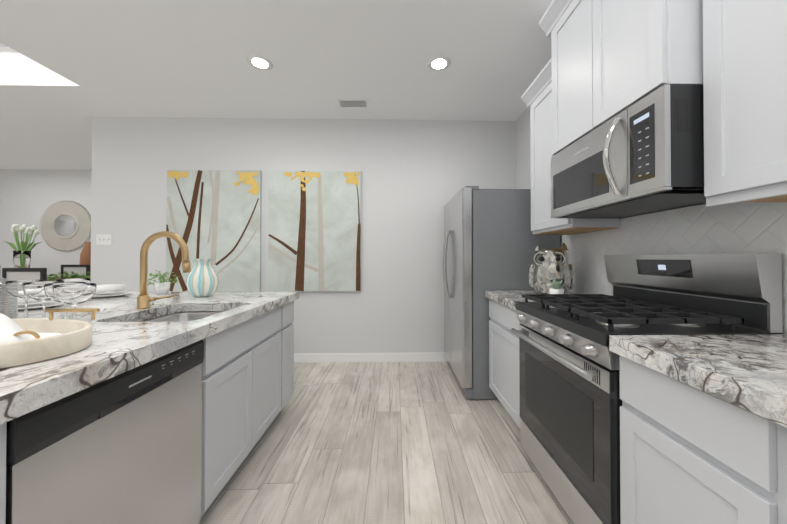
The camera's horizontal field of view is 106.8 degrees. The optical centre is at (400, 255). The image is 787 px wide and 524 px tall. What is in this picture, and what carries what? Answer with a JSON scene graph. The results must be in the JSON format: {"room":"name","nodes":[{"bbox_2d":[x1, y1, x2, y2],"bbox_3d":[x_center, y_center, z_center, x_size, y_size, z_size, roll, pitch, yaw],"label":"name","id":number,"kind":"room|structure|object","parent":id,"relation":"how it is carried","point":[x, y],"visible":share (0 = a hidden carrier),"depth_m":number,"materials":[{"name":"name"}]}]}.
{"room":"kitchen","nodes":[
{"label":"kitchen","id":0,"kind":"room"},
{"bbox_2d":[0,169,91,276],"bbox_3d":[-6.273,-1.573,5.332,5.793,5.600,0.150,0,0,-1],"label":"wall","id":1,"kind":"structure","parent":0,"point":[28,197],"depth_m":5.24,"materials":[{"name":"white paint"}]},
{"bbox_2d":[39,200,90,251],"bbox_3d":[-6.003,-0.528,5.236,0.930,0.930,0.034,0,0,-1],"label":"sunburst mirror","id":2,"kind":"object","parent":1,"relation":"attached to","point":[69,219],"visible":0.9,"depth_m":5.23,"materials":[{"name":"grey wood"}]},
{"bbox_2d":[0,0,551,169],"bbox_3d":[-3.793,-1.732,0.766,10.360,0.300,9.087,0,0,-1],"label":"ceiling","id":3,"kind":"structure","parent":0,"point":[166,58],"depth_m":2.39,"materials":[{"name":"white paint"}]},
{"bbox_2d":[0,47,18,52],"bbox_3d":[-5.989,-1.889,2.690,6.049,0.045,0.135,0,0,-1],"label":"trim","id":4,"kind":"structure","parent":3,"relation":"on","point":[6,50],"depth_m":2.67,"materials":[{"name":"white paint"}]},
{"bbox_2d":[247,55,272,70],"bbox_3d":[-1.146,-1.565,2.377,0.192,0.006,0.192,0,0,-1],"label":"recessed light","id":5,"kind":"object","parent":3,"relation":"in","point":[259,62],"visible":1,"depth_m":2.37,"materials":[{"name":"white"}]},
{"bbox_2d":[336,99,368,107],"bbox_3d":[-0.490,-1.558,3.000,0.310,0.010,0.170,0,0,-1],"label":"ceiling vent","id":6,"kind":"object","parent":3,"relation":"in","point":[352,103],"visible":1,"depth_m":2.98,"materials":[{"name":"white metal"}]},
{"bbox_2d":[427,56,450,71],"bbox_3d":[0.312,-1.565,2.388,0.192,0.006,0.192,0,0,-1],"label":"recessed light","id":7,"kind":"object","parent":3,"relation":"in","point":[439,63],"visible":1,"depth_m":2.38,"materials":[{"name":"white"}]},
{"bbox_2d":[91,117,515,352],"bbox_3d":[-0.996,-0.175,3.394,4.957,2.771,0.140,0,0,-1],"label":"wall","id":8,"kind":"structure","parent":0,"point":[417,176],"depth_m":3.33,"materials":[{"name":"white paint"}]},
{"bbox_2d":[96,234,111,244],"bbox_3d":[-3.326,-0.180,3.268,0.170,0.120,0.014,0,0,-1],"label":"switch plate","id":9,"kind":"object","parent":8,"relation":"attached to","point":[103,239],"visible":1,"depth_m":3.27,"materials":[{"name":"white plastic"}]},
{"bbox_2d":[166,170,261,291],"bbox_3d":[-2.098,-0.277,3.278,1.033,1.360,0.045,0,0,-1],"label":"picture","id":10,"kind":"object","parent":8,"relation":"attached to","point":[215,215],"visible":0.94,"depth_m":3.27,"materials":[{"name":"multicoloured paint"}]},
{"bbox_2d":[268,170,360,290],"bbox_3d":[-0.971,-0.277,3.303,1.033,1.360,0.044,0,0,-1],"label":"picture","id":11,"kind":"object","parent":8,"relation":"attached to","point":[314,230],"visible":1,"depth_m":3.29,"materials":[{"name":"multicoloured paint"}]},
{"bbox_2d":[294,352,447,362],"bbox_3d":[-1.457,1.158,3.298,4.061,0.104,0.017,0,0,-1],"label":"baseboard","id":12,"kind":"structure","parent":8,"relation":"attached to","point":[371,357],"depth_m":3.30,"materials":[{"name":"white"}]},
{"bbox_2d":[198,362,573,523],"bbox_3d":[-3.769,1.220,0.817,10.610,0.060,9.237,0,0,-1],"label":"floor","id":13,"kind":"structure","parent":0,"point":[383,443],"depth_m":1.71,"materials":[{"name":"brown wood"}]},
{"bbox_2d":[2,268,46,280],"bbox_3d":[-4.078,0.673,3.357,0.440,1.075,0.440,0,0,-1],"label":"chair","id":14,"kind":"object","parent":13,"relation":"on","point":[14,274],"visible":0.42,"depth_m":3.15,"materials":[{"name":"black wood"}]},
{"bbox_2d":[61,265,89,277],"bbox_3d":[-5.273,0.683,4.532,0.440,1.075,0.440,0,0,-1],"label":"chair","id":15,"kind":"object","parent":13,"relation":"on","point":[81,269],"visible":0.27,"depth_m":4.73,"materials":[{"name":"black wood"}]},
{"bbox_2d":[0,301,293,523],"bbox_3d":[-1.351,0.765,1.389,1.070,0.859,1.812,0,0,-1],"label":"kitchen island","id":16,"kind":"object","parent":13,"relation":"on","point":[247,379],"visible":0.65,"depth_m":1.48,"materials":[{"name":"white paint"}]},
{"bbox_2d":[6,340,203,523],"bbox_3d":[-1.098,0.762,0.892,0.595,0.856,0.594,0,0,-1],"label":"dishwasher","id":17,"kind":"object","parent":16,"relation":"in","point":[125,447],"visible":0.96,"depth_m":0.83,"materials":[{"name":"silver metal"}]},
{"bbox_2d":[0,292,299,424],"bbox_3d":[-1.513,0.307,1.389,1.445,0.054,1.870,0,0,-1],"label":"island countertop","id":18,"kind":"structure","parent":16,"relation":"on","point":[124,338],"depth_m":1.02,"materials":[{"name":"stone"}]},
{"bbox_2d":[0,265,17,318],"bbox_3d":[-1.732,0.156,1.200,0.193,0.244,0.193,0,0,-1],"label":"ice bucket","id":19,"kind":"object","parent":18,"relation":"on","point":[8,305],"visible":0.6,"depth_m":1.22,"materials":[{"name":"silver metal"}]},
{"bbox_2d":[5,280,45,317],"bbox_3d":[-1.582,0.192,1.233,0.107,0.172,0.107,0,0,-1],"label":"glass","id":20,"kind":"object","parent":18,"relation":"on","point":[14,288],"visible":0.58,"depth_m":1.20,"materials":[{"name":"clear glass"}]},
{"bbox_2d":[17,297,61,310],"bbox_3d":[-1.989,0.240,1.564,0.274,0.083,0.274,0,0,-1],"label":"place setting","id":21,"kind":"object","parent":18,"relation":"on","point":[34,304],"visible":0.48,"depth_m":1.55,"materials":[{"name":"white ceramic"}]},
{"bbox_2d":[22,281,63,317],"bbox_3d":[-1.426,0.192,1.167,0.107,0.172,0.107,0,0,-1],"label":"glass","id":22,"kind":"object","parent":18,"relation":"on","point":[34,290],"visible":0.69,"depth_m":1.13,"materials":[{"name":"clear glass"}]},
{"bbox_2d":[0,308,99,368],"bbox_3d":[-1.263,0.226,0.800,0.700,0.096,0.420,0,0,-1],"label":"tray","id":23,"kind":"object","parent":18,"relation":"on","point":[74,336],"visible":0.92,"depth_m":0.81,"materials":[{"name":"stone"}]},
{"label":"tray","id":24,"kind":"object","parent":23,"relation":"attached to","visible":0},
{"bbox_2d":[0,313,59,343],"bbox_3d":[-1.158,0.204,0.785,0.337,0.104,0.253,0,0,-1],"label":"napkin","id":25,"kind":"object","parent":24,"relation":"on","point":[9,328],"visible":0.5,"depth_m":0.79,"materials":[{"name":"white fabric"}]},
{"bbox_2d":[14,331,40,338],"bbox_3d":[-1.018,0.232,0.790,0.057,0.057,0.009,0,-1,-38],"label":"napkin ring","id":26,"kind":"object","parent":25,"relation":"on","point":[35,335],"visible":0.42,"depth_m":0.79,"materials":[{"name":"gold metal"}]},
{"bbox_2d":[44,282,85,318],"bbox_3d":[-1.280,0.191,1.115,0.107,0.172,0.107,0,0,-1],"label":"glass","id":27,"kind":"object","parent":18,"relation":"on","point":[48,289],"visible":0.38,"depth_m":1.07,"materials":[{"name":"clear glass"}]},
{"bbox_2d":[56,278,90,318],"bbox_3d":[-1.484,0.193,1.325,0.107,0.172,0.107,0,0,-1],"label":"glass","id":28,"kind":"object","parent":18,"relation":"on","point":[87,280],"visible":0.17,"depth_m":1.32,"materials":[{"name":"clear glass"}]},
{"bbox_2d":[53,283,96,319],"bbox_3d":[-1.184,0.191,1.062,0.107,0.172,0.107,0,0,-1],"label":"glass","id":29,"kind":"object","parent":18,"relation":"on","point":[75,295],"visible":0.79,"depth_m":1.04,"materials":[{"name":"clear glass"}]},
{"bbox_2d":[92,284,132,297],"bbox_3d":[-2.059,0.243,2.043,0.274,0.083,0.274,0,0,-1],"label":"place setting","id":30,"kind":"object","parent":18,"relation":"on","point":[108,290],"visible":0.73,"depth_m":2.04,"materials":[{"name":"white ceramic"}]},
{"bbox_2d":[136,231,190,308],"bbox_3d":[-1.279,0.075,1.610,0.282,0.413,0.119,0,0,-1],"label":"faucet","id":31,"kind":"object","parent":18,"relation":"on","point":[144,299],"visible":1,"depth_m":1.57,"materials":[{"name":"gold metal"}]},
{"bbox_2d":[148,270,178,293],"bbox_3d":[-1.797,0.197,2.211,0.209,0.178,0.212,0,0,-1],"label":"herb plant","id":32,"kind":"object","parent":18,"relation":"on","point":[162,286],"visible":0.96,"depth_m":2.18,"materials":[{"name":"green plant"}]},
{"bbox_2d":[141,311,223,321],"bbox_3d":[-1.105,0.432,1.496,0.465,0.190,0.570,0,0,-1],"label":"sink","id":33,"kind":"object","parent":18,"relation":"in","point":[185,316],"visible":0.08,"depth_m":1.75,"materials":[{"name":"silver metal"}]},
{"bbox_2d":[186,259,218,296],"bbox_3d":[-1.387,0.154,2.048,0.196,0.262,0.198,0,0,-1],"label":"vase","id":34,"kind":"object","parent":18,"relation":"on","point":[202,278],"visible":1,"depth_m":1.99,"materials":[{"name":"multicoloured ceramic"}]},
{"bbox_2d":[443,186,559,398],"bbox_3d":[0.875,0.314,2.882,0.894,1.785,0.906,0,0,-1],"label":"fridge","id":35,"kind":"object","parent":13,"relation":"on","point":[491,241],"visible":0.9,"depth_m":2.43,"materials":[{"name":"silver metal"}]},
{"bbox_2d":[489,299,520,427],"bbox_3d":[1.036,0.771,2.101,0.620,0.860,0.623,0,0,-1],"label":"base cabinet","id":36,"kind":"object","parent":13,"relation":"on","point":[504,378],"depth_m":2.05,"materials":[{"name":"white paint"}]},
{"bbox_2d":[485,290,786,426],"bbox_3d":[1.051,0.302,0.764,0.646,0.054,3.312,0,0,-1],"label":"countertop","id":37,"kind":"structure","parent":36,"relation":"on","point":[747,372],"depth_m":0.78,"materials":[{"name":"stone"}]},
{"bbox_2d":[528,243,575,293],"bbox_3d":[1.087,0.097,2.131,0.274,0.378,0.298,0,0,-1],"label":"owl figurine","id":38,"kind":"object","parent":37,"relation":"on","point":[547,267],"visible":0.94,"depth_m":2.03,"materials":[{"name":"grey ceramic"}]},
{"bbox_2d":[549,278,563,293],"bbox_3d":[1.004,0.213,1.882,0.095,0.140,0.107,0,0,-1],"label":"succulent pot","id":39,"kind":"object","parent":37,"relation":"on","point":[556,288],"visible":0.75,"depth_m":1.86,"materials":[{"name":"white ceramic"}]},
{"bbox_2d":[511,253,782,523],"bbox_3d":[1.005,0.594,1.405,0.688,1.200,0.756,0,0,-1],"label":"range","id":40,"kind":"object","parent":13,"relation":"on","point":[570,399],"visible":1,"depth_m":1.22,"materials":[{"name":"silver metal"}]},
{"bbox_2d":[619,356,764,523],"bbox_3d":[1.064,0.760,0.803,0.620,0.860,0.432,0,0,-1],"label":"base cabinet","id":41,"kind":"object","parent":13,"relation":"on","point":[690,454],"depth_m":0.78,"materials":[{"name":"white paint"}]},
{"bbox_2d":[765,418,786,523],"bbox_3d":[1.074,0.756,0.342,0.620,0.860,0.492,0,0,-1],"label":"base cabinet","id":42,"kind":"object","parent":13,"relation":"on","point":[775,434],"depth_m":0.60,"materials":[{"name":"white paint"}]},
{"bbox_3d":[-5.913,0.804,5.020,1.500,0.840,0.390,0,0,-1],"label":"console","id":43,"kind":"object","parent":13,"relation":"on","visible":0},
{"bbox_2d":[79,242,90,273],"bbox_3d":[-5.364,0.073,5.042,0.250,0.620,0.250,0,0,-1],"label":"terracotta vase","id":44,"kind":"object","parent":43,"relation":"on","point":[85,256],"visible":0.4,"depth_m":4.95,"materials":[{"name":"brown ceramic"}]},
{"bbox_3d":[-4.640,0.835,3.934,1.900,0.760,1.000,0,0,-1],"label":"dining table","id":45,"kind":"object","parent":13,"relation":"on","visible":0},
{"bbox_2d":[3,224,40,267],"bbox_3d":[-5.160,0.012,3.967,0.396,0.886,0.389,0,0,-1],"label":"vase","id":46,"kind":"object","parent":45,"relation":"on","point":[22,257],"visible":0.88,"depth_m":3.95,"materials":[{"name":"clear glass"}]},
{"bbox_2d":[47,271,90,280],"bbox_3d":[-4.366,0.326,3.882,0.646,0.256,0.627,0,0,-1],"label":"potted plant","id":47,"kind":"object","parent":45,"relation":"on","point":[71,276],"visible":0.42,"depth_m":3.82,"materials":[{"name":"green plant"}]},
{"bbox_2d":[516,107,561,247],"bbox_3d":[1.483,-1.619,-0.140,0.150,5.600,7.055,0,0,-1],"label":"wall","id":48,"kind":"structure","parent":0,"point":[523,171],"depth_m":3.19,"materials":[{"name":"white paint"}]},
{"bbox_2d":[545,0,588,159],"bbox_3d":[1.140,-1.045,1.610,0.433,0.878,0.377,0,0,-1],"label":"upper cabinet","id":49,"kind":"object","parent":48,"relation":"attached to","point":[567,70],"depth_m":1.63,"materials":[{"name":"white paint"}]},
{"bbox_2d":[525,72,619,234],"bbox_3d":[1.189,-0.739,2.067,0.315,1.133,0.525,0,0,-1],"label":"upper cabinet","id":50,"kind":"object","parent":48,"relation":"attached to","point":[541,222],"depth_m":2.14,"materials":[{"name":"white paint"}]},
{"bbox_2d":[585,0,696,132],"bbox_3d":[1.148,-1.048,1.233,0.433,0.878,0.377,0,0,-1],"label":"upper cabinet","id":51,"kind":"object","parent":48,"relation":"attached to","point":[609,59],"depth_m":1.17,"materials":[{"name":"white paint"}]},
{"bbox_2d":[550,85,705,218],"bbox_3d":[1.107,-0.415,1.415,0.506,0.377,0.755,0,0,-1],"label":"microwave","id":52,"kind":"object","parent":51,"relation":"attached to","point":[644,155],"visible":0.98,"depth_m":1.18,"materials":[{"name":"silver metal"}]},
{"bbox_2d":[562,202,786,333],"bbox_3d":[1.382,0.459,0.770,0.008,1.460,3.312,0,0,-1],"label":"backsplash","id":53,"kind":"structure","parent":48,"relation":"attached to","point":[750,227],"depth_m":1.39,"materials":[{"name":"tile"}]},
{"bbox_2d":[570,256,575,271],"bbox_3d":[1.341,0.067,2.276,0.010,0.120,0.074,0,0,-1],"label":"outlet","id":54,"kind":"object","parent":53,"relation":"attached to","point":[573,260],"visible":0.65,"depth_m":2.26,"materials":[{"name":"white plastic"}]},
{"bbox_2d":[697,0,786,203],"bbox_3d":[1.217,-0.756,0.776,0.315,1.120,0.518,0,0,-1],"label":"upper cabinet","id":55,"kind":"object","parent":48,"relation":"attached to","point":[742,44],"depth_m":0.91,"materials":[{"name":"white paint"}]}
]}

